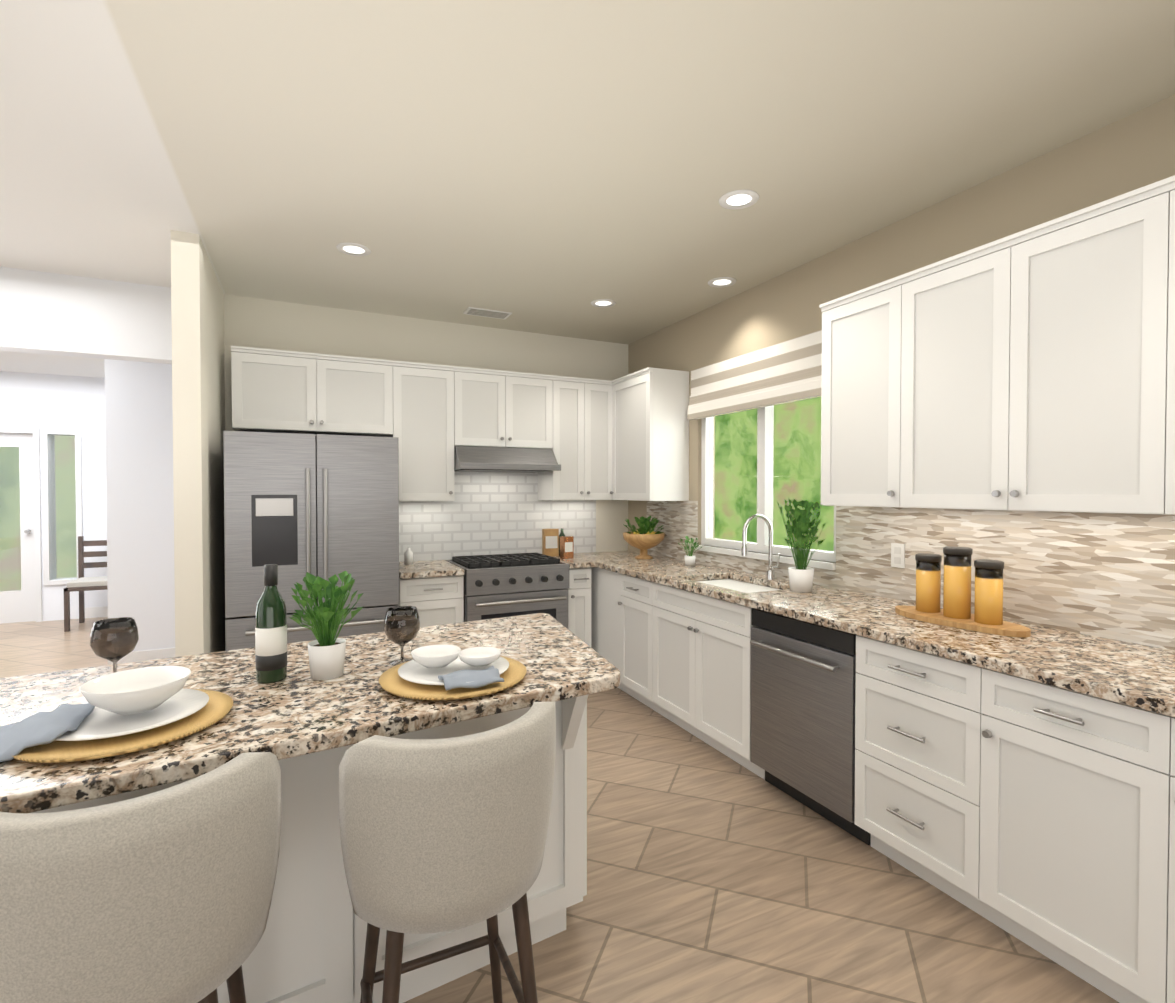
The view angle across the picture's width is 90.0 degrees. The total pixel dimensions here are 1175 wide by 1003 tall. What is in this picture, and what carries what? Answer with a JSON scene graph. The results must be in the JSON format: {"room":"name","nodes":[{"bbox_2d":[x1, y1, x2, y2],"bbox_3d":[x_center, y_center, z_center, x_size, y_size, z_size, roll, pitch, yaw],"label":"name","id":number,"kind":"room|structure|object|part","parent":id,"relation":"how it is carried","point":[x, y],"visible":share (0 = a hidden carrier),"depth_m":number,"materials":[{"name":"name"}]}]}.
{"room":"kitchen","nodes":[
{"label":"kitchen","id":0,"kind":"room"},
{"bbox_2d":[0,371,107,620],"bbox_3d":[-6.597,-0.037,6.345,3.500,2.740,0.200,0,1,-26],"label":"wall","id":1,"kind":"structure","parent":0,"point":[44,400],"depth_m":6.62,"materials":[{"name":"white paint"}]},
{"bbox_2d":[0,426,82,623],"bbox_3d":[-6.370,0.257,6.387,1.400,2.150,0.110,0,1,-26],"label":"door frame","id":2,"kind":"structure","parent":1,"relation":"attached to","point":[24,604],"depth_m":6.49,"materials":[{"name":"white wood"}]},
{"bbox_2d":[85,606,107,617],"bbox_3d":[-5.342,1.265,6.848,0.820,0.120,0.015,0,1,-26],"label":"baseboard","id":3,"kind":"structure","parent":1,"relation":"attached to","point":[97,612],"depth_m":6.71,"materials":[{"name":"white wood"}]},
{"bbox_2d":[104,359,174,651],"bbox_3d":[-2.382,-0.036,6.273,4.040,2.740,3.970,0,1,-26],"label":"wall","id":4,"kind":"structure","parent":0,"point":[139,488],"depth_m":4.86,"materials":[{"name":"white paint"}]},
{"bbox_2d":[108,648,174,664],"bbox_3d":[-3.486,1.295,4.965,0.900,0.120,0.015,0,1,-26],"label":"baseboard","id":5,"kind":"structure","parent":4,"relation":"attached to","point":[144,655],"depth_m":4.88,"materials":[{"name":"white"}]},
{"bbox_2d":[170,230,229,656],"bbox_3d":[-2.234,0.010,3.417,0.120,2.740,0.990,0,1,-26],"label":"wall","id":6,"kind":"structure","parent":0,"point":[212,322],"depth_m":2.99,"materials":[{"name":"white paint"}]},
{"bbox_2d":[0,267,627,559],"bbox_3d":[-3.071,0.006,3.660,7.540,2.740,0.150,0,1,-26],"label":"wall","id":7,"kind":"structure","parent":0,"point":[47,313],"depth_m":4.01,"materials":[{"name":"white paint"}]},
{"bbox_2d":[231,345,330,434],"bbox_3d":[-2.021,-0.708,3.877,0.532,0.502,0.340,0,1,-26],"label":"upper cabinet","id":8,"kind":"object","parent":7,"relation":"attached to","point":[274,391],"depth_m":3.73,"materials":[{"name":"white wood"}]},
{"bbox_2d":[327,354,394,436],"bbox_3d":[-1.644,-0.711,4.058,0.532,0.502,0.340,0,1,-26],"label":"upper cabinet","id":9,"kind":"object","parent":7,"relation":"attached to","point":[360,391],"depth_m":3.94,"materials":[{"name":"white wood"}]},
{"bbox_2d":[391,361,466,502],"bbox_3d":[-1.189,-0.485,4.279,0.477,0.962,0.340,0,1,-26],"label":"upper cabinet","id":10,"kind":"object","parent":7,"relation":"attached to","point":[422,390],"depth_m":4.12,"materials":[{"name":"white wood"}]},
{"bbox_2d":[399,472,595,561],"bbox_3d":[-0.702,0.017,4.705,1.715,0.855,0.008,0,1,-26],"label":"backsplash","id":11,"kind":"structure","parent":7,"relation":"attached to","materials":[{"name":"tile"}]},
{"bbox_2d":[451,366,562,474],"bbox_3d":[-0.648,-0.602,4.448,0.760,0.732,0.499,0,1,-26],"label":"upper cabinet","id":12,"kind":"object","parent":7,"relation":"attached to","point":[503,422],"depth_m":4.35,"materials":[{"name":"white wood"}]},
{"bbox_2d":[454,446,560,472],"bbox_3d":[-0.643,-0.316,4.441,0.750,0.176,0.505,0,1,-26],"label":"range hood","id":13,"kind":"object","parent":12,"relation":"attached to","point":[467,459],"depth_m":4.29,"materials":[{"name":"silver metal"}]},
{"bbox_2d":[527,376,574,502],"bbox_3d":[-0.219,-0.492,4.744,0.380,0.962,0.340,0,1,-26],"label":"upper cabinet","id":14,"kind":"object","parent":7,"relation":"attached to","point":[548,486],"depth_m":4.60,"materials":[{"name":"white wood"}]},
{"bbox_2d":[575,377,610,502],"bbox_3d":[0.008,-0.494,4.827,0.327,0.962,0.385,0,1,-26],"label":"upper cabinet","id":15,"kind":"object","parent":7,"relation":"attached to","point":[592,396],"depth_m":4.69,"materials":[{"name":"white wood"}]},
{"bbox_2d":[0,617,1118,1002],"bbox_3d":[-2.248,1.454,1.965,7.940,0.100,11.900,0,1,-26],"label":"floor","id":16,"kind":"structure","parent":0,"point":[714,875],"depth_m":2.03,"materials":[{"name":"tile"}]},
{"bbox_2d":[64,536,107,631],"bbox_3d":[-5.255,0.858,6.337,0.480,0.950,0.480,0,1,-26],"label":"chair","id":17,"kind":"object","parent":16,"relation":"on","point":[81,584],"visible":0.46,"depth_m":6.42,"materials":[{"name":"brown wood"}]},
{"bbox_2d":[0,752,281,1002],"bbox_3d":[-0.836,0.947,1.086,0.487,0.946,0.451,0,1,-26],"label":"stool","id":18,"kind":"object","parent":16,"relation":"on","point":[163,895],"visible":1,"depth_m":0.92,"materials":[{"name":"fabric"}]},
{"bbox_2d":[223,431,398,650],"bbox_3d":[-1.724,0.490,3.733,0.917,1.770,0.832,0,1,-26],"label":"fridge","id":19,"kind":"object","parent":16,"relation":"on","point":[297,507],"visible":0.67,"depth_m":3.38,"materials":[{"name":"silver metal"}]},
{"bbox_2d":[217,745,586,1002],"bbox_3d":[-1.265,0.975,1.402,2.893,0.878,1.087,0,1,-26],"label":"kitchen island","id":20,"kind":"object","parent":16,"relation":"on","point":[311,947],"depth_m":1.52,"materials":[{"name":"white wood"}]},
{"bbox_2d":[0,613,619,813],"bbox_3d":[-1.269,0.517,1.358,2.992,0.038,1.202,0,1,-26],"label":"island countertop","id":21,"kind":"structure","parent":20,"relation":"on","point":[309,724],"depth_m":1.49,"materials":[{"name":"beige stone"}]},
{"bbox_2d":[90,617,138,672],"bbox_3d":[-1.306,0.411,1.623,0.106,0.165,0.106,0,1,-26],"label":"wine glass","id":22,"kind":"object","parent":21,"relation":"on","point":[114,640],"visible":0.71,"depth_m":1.59,"materials":[{"name":"brown"}]},
{"bbox_2d":[0,666,232,762],"bbox_3d":[-1.052,0.449,1.291,0.470,0.100,0.400,0,1,-26],"label":"place setting","id":23,"kind":"object","parent":21,"relation":"on","point":[127,711],"visible":1,"depth_m":1.25,"materials":[{"name":"ceramic"}]},
{"bbox_2d":[255,564,286,683],"bbox_3d":[-0.876,0.334,1.628,0.078,0.319,0.078,0,1,-26],"label":"wine bottle","id":24,"kind":"object","parent":21,"relation":"on","point":[271,639],"visible":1,"depth_m":1.60,"materials":[{"name":"green glass"}]},
{"bbox_2d":[289,571,363,679],"bbox_3d":[-0.733,0.347,1.658,0.194,0.292,0.172,0,1,-26],"label":"potted plant","id":25,"kind":"object","parent":21,"relation":"on","point":[326,651],"visible":1,"depth_m":1.64,"materials":[{"name":"green plant"}]},
{"bbox_2d":[384,606,419,665],"bbox_3d":[-0.565,0.408,1.789,0.106,0.165,0.106,0,1,-26],"label":"wine glass","id":26,"kind":"object","parent":21,"relation":"on","point":[401,626],"visible":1,"depth_m":1.75,"materials":[{"name":"brown"}]},
{"bbox_2d":[379,644,526,699],"bbox_3d":[-0.371,0.456,1.639,0.400,0.075,0.400,0,1,-26],"label":"place setting","id":27,"kind":"object","parent":21,"relation":"on","point":[441,672],"visible":1,"depth_m":1.59,"materials":[{"name":"wicker"}]},
{"bbox_2d":[398,575,463,626],"bbox_3d":[-1.166,0.931,4.158,0.437,0.875,0.620,0,1,-26],"label":"base cabinet","id":28,"kind":"object","parent":16,"relation":"on","point":[436,601],"depth_m":3.89,"materials":[{"name":"white wood"}]},
{"bbox_2d":[399,559,463,578],"bbox_3d":[-1.151,0.473,4.144,0.415,0.038,0.645,0,1,-26],"label":"countertop","id":29,"kind":"structure","parent":28,"relation":"on","point":[420,568],"depth_m":3.95,"materials":[{"name":"beige stone"}]},
{"bbox_2d":[404,548,412,564],"bbox_3d":[-1.284,0.391,4.217,0.060,0.120,0.060,0,1,-26],"label":"spice jar","id":30,"kind":"object","parent":29,"relation":"on","point":[408,556],"visible":1,"depth_m":4.20,"materials":[{"name":"white ceramic"}]},
{"bbox_2d":[339,702,555,1002],"bbox_3d":[-0.310,0.942,1.354,0.487,0.946,0.451,0,1,-26],"label":"stool","id":31,"kind":"object","parent":16,"relation":"on","point":[442,835],"visible":1,"depth_m":1.16,"materials":[{"name":"fabric"}]},
{"bbox_2d":[446,553,568,628],"bbox_3d":[-0.596,0.893,4.362,0.750,0.945,0.703,0,1,-26],"label":"range","id":32,"kind":"object","parent":16,"relation":"on","point":[503,585],"visible":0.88,"depth_m":4.11,"materials":[{"name":"silver metal"}]},
{"bbox_2d":[567,567,594,649],"bbox_3d":[-0.189,0.923,4.626,0.190,0.875,0.620,0,1,-26],"label":"base cabinet","id":33,"kind":"object","parent":16,"relation":"on","point":[581,590],"depth_m":4.36,"materials":[{"name":"white wood"}]},
{"bbox_2d":[553,555,594,570],"bbox_3d":[-0.175,0.465,4.611,0.210,0.038,0.645,0,1,-26],"label":"countertop","id":34,"kind":"structure","parent":33,"relation":"on","point":[572,562],"depth_m":4.35,"materials":[{"name":"beige stone"}]},
{"bbox_2d":[542,529,558,556],"bbox_3d":[-0.299,0.333,4.754,0.120,0.220,0.060,0,1,-20],"label":"box","id":35,"kind":"object","parent":34,"relation":"on","point":[550,542],"visible":0.92,"depth_m":4.73,"materials":[{"name":"brown cardboard"}]},
{"bbox_2d":[559,528,564,555],"bbox_3d":[-0.209,0.332,4.819,0.060,0.220,0.060,0,1,-26],"label":"oil bottle","id":36,"kind":"object","parent":34,"relation":"on","point":[562,534],"visible":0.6,"depth_m":4.80,"materials":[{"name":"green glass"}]},
{"bbox_2d":[560,536,573,558],"bbox_3d":[-0.163,0.360,4.609,0.100,0.170,0.050,-1,1,-43],"label":"box","id":37,"kind":"object","parent":34,"relation":"on","point":[566,547],"visible":1,"depth_m":4.59,"materials":[{"name":"orange cardboard"}]},
{"bbox_2d":[595,567,614,665],"bbox_3d":[0.306,0.923,4.628,0.620,0.875,1.027,0,1,-26],"label":"base cabinet","id":38,"kind":"object","parent":16,"relation":"on","point":[604,580],"depth_m":4.32,"materials":[{"name":"white wood"}]},
{"bbox_2d":[615,575,642,702],"bbox_3d":[0.609,0.934,3.997,0.620,0.875,0.487,0,1,-26],"label":"base cabinet","id":39,"kind":"object","parent":16,"relation":"on","point":[628,591],"depth_m":3.98,"materials":[{"name":"white wood"}]},
{"bbox_2d":[643,575,782,762],"bbox_3d":[0.871,0.943,3.449,0.620,0.875,0.957,0,1,-26],"label":"base cabinet","id":40,"kind":"object","parent":16,"relation":"on","point":[691,642],"depth_m":3.33,"materials":[{"name":"white wood"}]},
{"bbox_2d":[739,607,854,836],"bbox_3d":[1.195,0.956,2.766,0.625,0.870,0.666,0,1,-26],"label":"base cabinet","id":41,"kind":"object","parent":16,"relation":"on","point":[797,680],"depth_m":2.59,"materials":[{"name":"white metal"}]},
{"bbox_2d":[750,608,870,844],"bbox_3d":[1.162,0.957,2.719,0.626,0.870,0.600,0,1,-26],"label":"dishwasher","id":42,"kind":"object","parent":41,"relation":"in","point":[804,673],"depth_m":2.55,"materials":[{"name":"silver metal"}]},
{"bbox_2d":[855,635,974,908],"bbox_3d":[1.457,0.962,2.225,0.620,0.875,0.537,0,1,-26],"label":"base cabinet","id":43,"kind":"object","parent":16,"relation":"on","point":[914,712],"depth_m":2.11,"materials":[{"name":"white wood"}]},
{"bbox_2d":[971,667,1130,1002],"bbox_3d":[1.660,0.969,1.801,0.620,0.875,0.517,0,1,-26],"label":"base cabinet","id":44,"kind":"object","parent":16,"relation":"on","point":[1051,767],"depth_m":1.72,"materials":[{"name":"white wood"}]},
{"bbox_2d":[574,551,1174,718],"bbox_3d":[1.059,0.537,3.021,0.645,0.130,4.575,0,1,-26],"label":"countertop","id":45,"kind":"structure","parent":44,"relation":"on","point":[1141,676],"depth_m":2.09,"materials":[{"name":"beige stone"}]},
{"bbox_2d":[623,515,664,558],"bbox_3d":[0.435,0.276,4.598,0.339,0.339,0.347,0,1,-26],"label":"bowl","id":46,"kind":"object","parent":45,"relation":"on","point":[644,537],"visible":1,"depth_m":4.51,"materials":[{"name":"brown wood"}]},
{"bbox_2d":[678,536,701,565],"bbox_3d":[0.722,0.349,4.138,0.146,0.208,0.154,0,1,-26],"label":"potted plant","id":47,"kind":"object","parent":45,"relation":"on","point":[689,557],"visible":1,"depth_m":4.13,"materials":[{"name":"green plant"}]},
{"bbox_2d":[739,515,782,578],"bbox_3d":[1.023,0.269,3.446,0.242,0.392,0.112,0,1,-26],"label":"faucet","id":48,"kind":"object","parent":45,"relation":"on","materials":[{"name":"silver metal"}]},
{"bbox_2d":[777,498,825,592],"bbox_3d":[1.132,0.222,3.086,0.250,0.496,0.262,0,1,-26],"label":"potted plant","id":49,"kind":"object","parent":45,"relation":"on","point":[801,575],"visible":1,"depth_m":3.05,"materials":[{"name":"green plant"}]},
{"bbox_2d":[895,546,1030,637],"bbox_3d":[1.479,0.332,2.343,0.225,0.299,0.521,0,1,-26],"label":"canister set","id":50,"kind":"object","parent":45,"relation":"on","point":[985,617],"visible":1,"depth_m":2.30,"materials":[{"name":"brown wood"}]},
{"bbox_2d":[1127,707,1174,1002],"bbox_3d":[1.847,0.976,1.412,0.620,0.875,0.573,0,1,-26],"label":"base cabinet","id":51,"kind":"object","parent":16,"relation":"on","point":[1151,901],"depth_m":1.51,"materials":[{"name":"white wood"}]},
{"bbox_2d":[0,0,1174,377],"bbox_3d":[-2.248,-1.385,1.919,7.940,0.100,11.900,0,1,-26],"label":"ceiling","id":52,"kind":"structure","parent":0,"point":[548,166],"depth_m":2.14,"materials":[{"name":"paint"}]},
{"bbox_2d":[336,243,370,255],"bbox_3d":[-1.257,-1.354,3.159,0.176,0.004,0.176,0,1,-26],"label":"recessed light","id":53,"kind":"object","parent":52,"relation":"in","point":[356,249],"visible":1,"depth_m":3.15,"materials":[{"name":"white"}]},
{"bbox_2d":[463,307,511,318],"bbox_3d":[-0.728,-1.369,4.277,0.320,0.010,0.160,0,1,-26],"label":"ceiling vent","id":54,"kind":"object","parent":52,"relation":"in","point":[486,313],"visible":0.96,"depth_m":4.26,"materials":[{"name":"white metal"}]},
{"bbox_2d":[591,299,615,307],"bbox_3d":[0.110,-1.368,4.057,0.176,0.004,0.176,0,1,-26],"label":"recessed light","id":55,"kind":"object","parent":52,"relation":"in","point":[603,303],"visible":1,"depth_m":4.05,"materials":[{"name":"white"}]},
{"bbox_2d":[708,277,736,286],"bbox_3d":[0.836,-1.362,3.651,0.176,0.004,0.176,0,1,-26],"label":"recessed light","id":56,"kind":"object","parent":52,"relation":"in","point":[725,281],"visible":1,"depth_m":3.64,"materials":[{"name":"white"}]},
{"bbox_2d":[719,189,758,209],"bbox_3d":[0.675,-1.345,2.621,0.176,0.004,0.176,0,1,-26],"label":"recessed light","id":57,"kind":"object","parent":52,"relation":"in","point":[735,199],"visible":1,"depth_m":2.62,"materials":[{"name":"white"}]},
{"bbox_2d":[628,95,1174,562],"bbox_3d":[2.077,0.036,1.812,0.150,2.740,7.930,0,1,-26],"label":"wall","id":58,"kind":"structure","parent":0,"point":[1134,151],"depth_m":2.74,"materials":[{"name":"beige paint"}]},
{"bbox_2d":[611,367,690,502],"bbox_3d":[0.457,-0.489,4.569,0.379,0.962,0.598,0,1,-26],"label":"upper cabinet","id":59,"kind":"object","parent":58,"relation":"attached to","point":[650,424],"depth_m":4.35,"materials":[{"name":"white wood"}]},
{"bbox_2d":[687,330,835,569],"bbox_3d":[1.088,-0.292,3.728,0.175,1.305,1.310,0,1,-26],"label":"kitchen window","id":60,"kind":"structure","parent":58,"relation":"in","point":[763,381],"depth_m":3.72,"materials":[{"name":"white"}]},
{"bbox_3d":[1.108,-0.282,3.738,0.130,1.285,1.250,0,1,-26],"label":"frame","id":61,"kind":"part","parent":60,"relation":"part of","materials":[{"name":"white plastic"}]},
{"bbox_2d":[819,282,882,510],"bbox_3d":[1.380,-0.459,2.686,0.340,0.962,0.477,0,1,-26],"label":"upper cabinet","id":62,"kind":"object","parent":58,"relation":"attached to","point":[852,323],"depth_m":2.67,"materials":[{"name":"white wood"}]},
{"bbox_2d":[647,501,1174,649],"bbox_3d":[1.416,0.245,3.007,0.008,0.455,4.250,0,1,-26],"label":"backsplash","id":63,"kind":"structure","parent":58,"relation":"attached to","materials":[{"name":"tile"}]},
{"bbox_2d":[891,543,904,567],"bbox_3d":[1.494,0.260,2.828,0.006,0.116,0.070,0,1,-26],"label":"electrical outlet cover","id":64,"kind":"object","parent":63,"relation":"attached to","point":[897,555],"visible":1,"depth_m":2.83,"materials":[{"name":"white plastic"}]},
{"bbox_2d":[883,244,986,514],"bbox_3d":[1.550,-0.453,2.333,0.340,0.962,0.533,0,1,-26],"label":"upper cabinet","id":65,"kind":"object","parent":58,"relation":"attached to","point":[935,314],"depth_m":2.32,"materials":[{"name":"white wood"}]},
{"bbox_2d":[983,190,1134,518],"bbox_3d":[1.731,-0.447,1.954,0.340,0.962,0.533,0,1,-26],"label":"upper cabinet","id":66,"kind":"object","parent":58,"relation":"attached to","point":[1009,401],"depth_m":1.93,"materials":[{"name":"white wood"}]},
{"bbox_2d":[1131,175,1174,518],"bbox_3d":[1.912,-0.441,1.576,0.340,0.962,0.534,0,1,-26],"label":"upper cabinet","id":67,"kind":"object","parent":58,"relation":"attached to","point":[1153,325],"depth_m":1.72,"materials":[{"name":"white wood"}]},
{"label":"outside","id":68,"kind":"structure","parent":0,"visible":0},
{"bbox_2d":[0,435,76,590],"bbox_3d":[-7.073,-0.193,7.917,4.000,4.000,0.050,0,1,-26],"label":"garden","id":69,"kind":"object","parent":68,"point":[11,537],"depth_m":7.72,"materials":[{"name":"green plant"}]},
{"bbox_2d":[714,397,833,551],"bbox_3d":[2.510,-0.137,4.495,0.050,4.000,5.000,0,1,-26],"label":"garden view","id":70,"kind":"object","parent":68,"point":[814,461],"depth_m":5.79,"materials":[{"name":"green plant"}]}
]}

